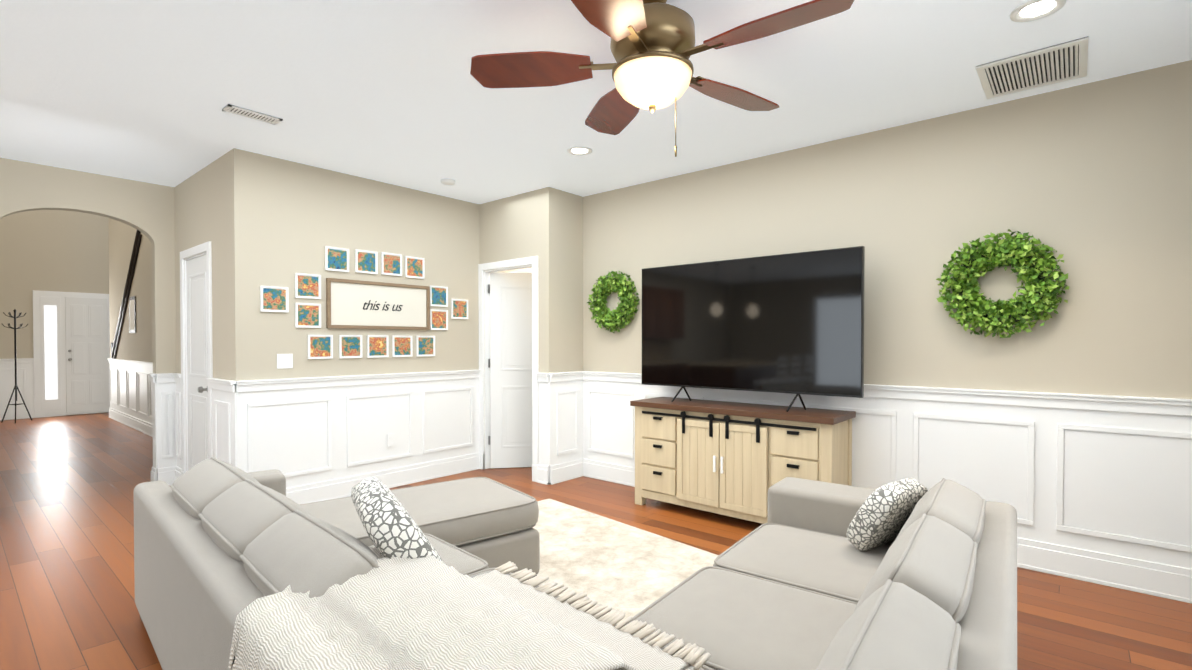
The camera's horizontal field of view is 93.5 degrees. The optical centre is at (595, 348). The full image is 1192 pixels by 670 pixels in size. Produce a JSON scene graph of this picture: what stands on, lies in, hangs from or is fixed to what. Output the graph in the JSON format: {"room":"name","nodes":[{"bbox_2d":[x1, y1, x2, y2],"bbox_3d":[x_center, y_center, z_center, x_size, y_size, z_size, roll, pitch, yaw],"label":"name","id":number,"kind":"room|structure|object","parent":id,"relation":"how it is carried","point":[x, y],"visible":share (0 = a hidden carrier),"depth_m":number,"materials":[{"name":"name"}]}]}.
{"room":"living room","nodes":[
{"label":"living room","id":0,"kind":"room"},
{"bbox_2d":[0,210,108,358],"bbox_3d":[-9.229,-1.419,10.311,0.120,5.200,3.700,1,1,41],"label":"wall","id":1,"kind":"structure","parent":0,"point":[55,250],"depth_m":9.75,"materials":[{"name":"paint"}]},
{"bbox_2d":[33,290,109,417],"bbox_3d":[-9.329,0.085,10.045,0.099,2.200,1.045,1,1,41],"label":"door unit","id":2,"kind":"structure","parent":1,"relation":"in","point":[71,342],"depth_m":10.00,"materials":[{"name":"white wood"}]},
{"bbox_2d":[0,158,175,373],"bbox_3d":[-4.349,-0.112,4.728,0.120,2.740,1.300,1,1,41],"label":"wall","id":3,"kind":"structure","parent":0,"point":[146,209],"depth_m":4.90,"materials":[{"name":"paint"}]},
{"bbox_2d":[108,218,152,361],"bbox_3d":[-6.782,-1.392,8.387,4.300,5.200,0.120,1,1,41],"label":"wall","id":4,"kind":"structure","parent":0,"point":[137,346],"depth_m":8.68,"materials":[{"name":"paint"}]},
{"bbox_2d":[111,230,141,358],"bbox_3d":[-7.385,-0.793,8.812,2.143,1.954,0.060,1,1,41],"label":"stair rail","id":5,"kind":"object","parent":4,"relation":"attached to","point":[128,284],"visible":0.88,"depth_m":8.73,"materials":[{"name":"brown wood"}]},
{"bbox_2d":[129,296,135,332],"bbox_3d":[-7.055,-0.519,8.542,0.400,0.550,0.016,1,1,41],"label":"framed picture","id":6,"kind":"object","parent":4,"relation":"attached to","point":[132,314],"visible":1,"depth_m":8.51},
{"bbox_2d":[0,358,1191,603],"bbox_3d":[-3.634,0.729,5.761,14.344,1.030,4.226,1,1,41],"label":"trim","id":7,"kind":"structure","parent":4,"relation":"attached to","point":[1092,488],"depth_m":3.88,"materials":[{"name":"white wood"}]},
{"bbox_2d":[174,152,229,470],"bbox_3d":[-3.276,-0.112,4.744,1.490,2.740,0.120,1,1,41],"label":"wall","id":8,"kind":"structure","parent":0,"point":[218,192],"depth_m":4.45,"materials":[{"name":"paint"}]},
{"bbox_2d":[180,241,212,474],"bbox_3d":[-3.356,0.197,4.800,0.856,2.120,0.144,1,1,41],"label":"door frame","id":9,"kind":"structure","parent":8,"relation":"attached to","point":[205,247],"depth_m":4.97,"materials":[{"name":"white wood"}]},
{"bbox_2d":[186,255,207,469],"bbox_3d":[-3.367,0.236,4.787,0.690,2.027,0.182,1,1,41],"label":"hall door","id":10,"kind":"structure","parent":8,"relation":"in","point":[196,303],"depth_m":4.78,"materials":[{"name":"white wood"}]},
{"bbox_2d":[228,148,531,380],"bbox_3d":[-1.344,-0.126,5.762,0.120,2.740,4.180,1,1,41],"label":"wall","id":11,"kind":"structure","parent":0,"point":[288,220],"depth_m":4.63,"materials":[{"name":"paint"}]},
{"bbox_2d":[277,354,292,368],"bbox_3d":[-2.435,0.095,4.392,0.008,0.115,0.115,1,1,41],"label":"switch plate","id":12,"kind":"object","parent":11,"relation":"attached to","point":[284,360],"visible":1,"depth_m":4.39,"materials":[{"name":"white plastic"}]},
{"bbox_2d":[326,278,429,329],"bbox_3d":[-1.904,-0.383,4.987,0.029,0.415,0.960,1,1,41],"label":"sign board","id":13,"kind":"object","parent":11,"relation":"attached to","point":[354,304],"visible":1,"depth_m":4.94,"materials":[{"name":"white wood"}]},
{"bbox_2d":[479,203,484,468],"bbox_3d":[-1.148,-0.127,5.844,0.070,2.740,0.100,1,1,41],"label":"wall","id":14,"kind":"structure","parent":0,"point":[481,216],"depth_m":5.79,"materials":[{"name":"paint"}]},
{"bbox_2d":[484,189,541,386],"bbox_3d":[-0.799,-0.123,5.545,0.850,2.740,0.100,1,1,41],"label":"wall","id":15,"kind":"structure","parent":0,"point":[508,228],"depth_m":5.44,"materials":[{"name":"paint"}]},
{"bbox_2d":[478,256,538,481],"bbox_3d":[-0.848,0.186,5.576,0.896,2.120,0.124,1,1,41],"label":"door frame","id":16,"kind":"structure","parent":15,"relation":"attached to","point":[484,334],"depth_m":5.77,"materials":[{"name":"white wood"}]},
{"bbox_2d":[490,272,531,467],"bbox_3d":[-0.719,0.221,5.861,0.524,2.027,0.595,1,1,41],"label":"door","id":17,"kind":"structure","parent":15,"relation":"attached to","point":[510,369],"depth_m":5.82,"materials":[{"name":"white wood"}]},
{"bbox_2d":[541,187,582,372],"bbox_3d":[0.164,-0.129,5.939,0.100,2.740,1.950,1,1,41],"label":"wall","id":18,"kind":"structure","parent":0,"point":[561,281],"depth_m":5.29,"materials":[{"name":"paint"}]},
{"bbox_2d":[0,413,1191,669],"bbox_3d":[-4.755,1.312,4.411,14.800,0.100,10.900,1,1,41],"label":"floor","id":19,"kind":"structure","parent":0,"point":[68,483],"depth_m":3.27,"materials":[{"name":"brown wood"}]},
{"bbox_2d":[1,309,31,422],"bbox_3d":[-9.452,0.274,9.159,0.343,1.853,0.359,1,1,41],"label":"coat rack","id":20,"kind":"object","parent":19,"relation":"on","point":[15,354],"visible":1,"depth_m":9.16,"materials":[{"name":"black metal"}]},
{"bbox_2d":[532,499,718,623],"bbox_3d":[-0.241,1.278,2.784,2.350,0.011,3.000,-1,1,-42],"label":"rug","id":21,"kind":"object","parent":19,"relation":"on","point":[629,570],"visible":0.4,"depth_m":3.39,"materials":[{"name":"beige fabric"}]},
{"bbox_2d":[133,457,1016,669],"bbox_3d":[-0.249,0.834,2.349,3.361,0.887,2.553,1,1,41],"label":"sofa","id":22,"kind":"object","parent":21,"relation":"on","point":[235,568],"visible":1,"depth_m":1.60,"materials":[{"name":"fabric"}]},
{"bbox_2d":[228,547,710,669],"bbox_3d":[-0.262,0.903,1.329,0.969,0.719,0.984,1,1,41],"label":"throw","id":23,"kind":"object","parent":22,"relation":"on","point":[404,608],"depth_m":1.22,"materials":[{"name":"white fabric"}]},
{"bbox_2d":[630,397,855,523],"bbox_3d":[1.028,0.845,4.202,1.590,0.840,0.484,1,1,41],"label":"console","id":24,"kind":"object","parent":19,"relation":"on","point":[735,459],"visible":0.9,"depth_m":3.99,"materials":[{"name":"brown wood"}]},
{"bbox_2d":[642,246,864,411],"bbox_3d":[1.040,-0.120,4.133,1.730,1.084,0.199,1,1,41],"label":"tv","id":25,"kind":"object","parent":24,"relation":"on","point":[792,323],"visible":0.98,"depth_m":4.01,"materials":[{"name":"black"}]},
{"bbox_2d":[0,0,1191,203],"bbox_3d":[-2.021,-1.495,2.031,7.600,0.100,10.900,1,1,41],"label":"ceiling","id":26,"kind":"structure","parent":0,"point":[395,92],"depth_m":3.06,"materials":[{"name":"white paint"}]},
{"bbox_2d":[222,104,282,124],"bbox_3d":[-2.142,-1.461,3.504,0.120,0.012,0.300,1,1,41],"label":"ceiling vent","id":27,"kind":"object","parent":26,"relation":"in","point":[246,113],"visible":1,"depth_m":3.49,"materials":[{"name":"grey metal"}]},
{"bbox_2d":[441,178,454,185],"bbox_3d":[-1.303,-1.468,4.945,0.124,0.034,0.124,1,1,41],"label":"smoke detector","id":28,"kind":"object","parent":26,"relation":"attached to","point":[447,181],"visible":1,"depth_m":4.91,"materials":[{"name":"white plastic"}]},
{"bbox_2d":[567,146,591,155],"bbox_3d":[-0.123,-1.470,4.171,0.190,0.008,0.190,1,1,41],"label":"recessed light","id":29,"kind":"object","parent":26,"relation":"in","point":[579,150],"visible":1,"depth_m":4.16,"materials":[{"name":"white"}]},
{"bbox_2d":[470,0,853,156],"bbox_3d":[0.272,-1.113,2.253,1.414,0.670,1.469,1,1,41],"label":"fan","id":30,"kind":"object","parent":26,"relation":"hanging from","point":[653,48],"visible":1,"depth_m":2.19,"materials":[{"name":"brown wood"}]},
{"bbox_2d":[975,36,1088,99],"bbox_3d":[2.281,-1.453,2.935,0.440,0.014,0.490,1,1,41],"label":"ceiling vent","id":31,"kind":"object","parent":26,"relation":"in","point":[1056,64],"visible":1,"depth_m":2.91,"materials":[{"name":"grey metal"}]},
{"bbox_2d":[1010,0,1066,22],"bbox_3d":[1.881,-1.446,2.390,0.190,0.008,0.190,1,1,41],"label":"recessed light","id":32,"kind":"object","parent":26,"relation":"in","point":[1033,10],"visible":1,"depth_m":2.39,"materials":[{"name":"white"}]},
{"bbox_2d":[583,60,1191,398],"bbox_3d":[1.629,-0.103,4.098,4.520,2.740,0.120,1,1,41],"label":"wall","id":33,"kind":"structure","parent":0,"point":[1092,182],"depth_m":3.40,"materials":[{"name":"paint"}]},
{"bbox_2d":[587,271,639,332],"bbox_3d":[0.146,-0.434,5.191,0.590,0.582,0.156,1,1,41],"label":"wreath","id":34,"kind":"object","parent":33,"relation":"attached to","point":[619,315],"visible":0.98,"depth_m":5.15,"materials":[{"name":"green plant"}]},
{"bbox_2d":[936,229,1069,337],"bbox_3d":[2.362,-0.380,3.293,0.648,0.636,0.161,1,1,41],"label":"wreath","id":35,"kind":"object","parent":33,"relation":"attached to","point":[1038,292],"visible":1,"depth_m":3.26,"materials":[{"name":"green plant"}]}
]}

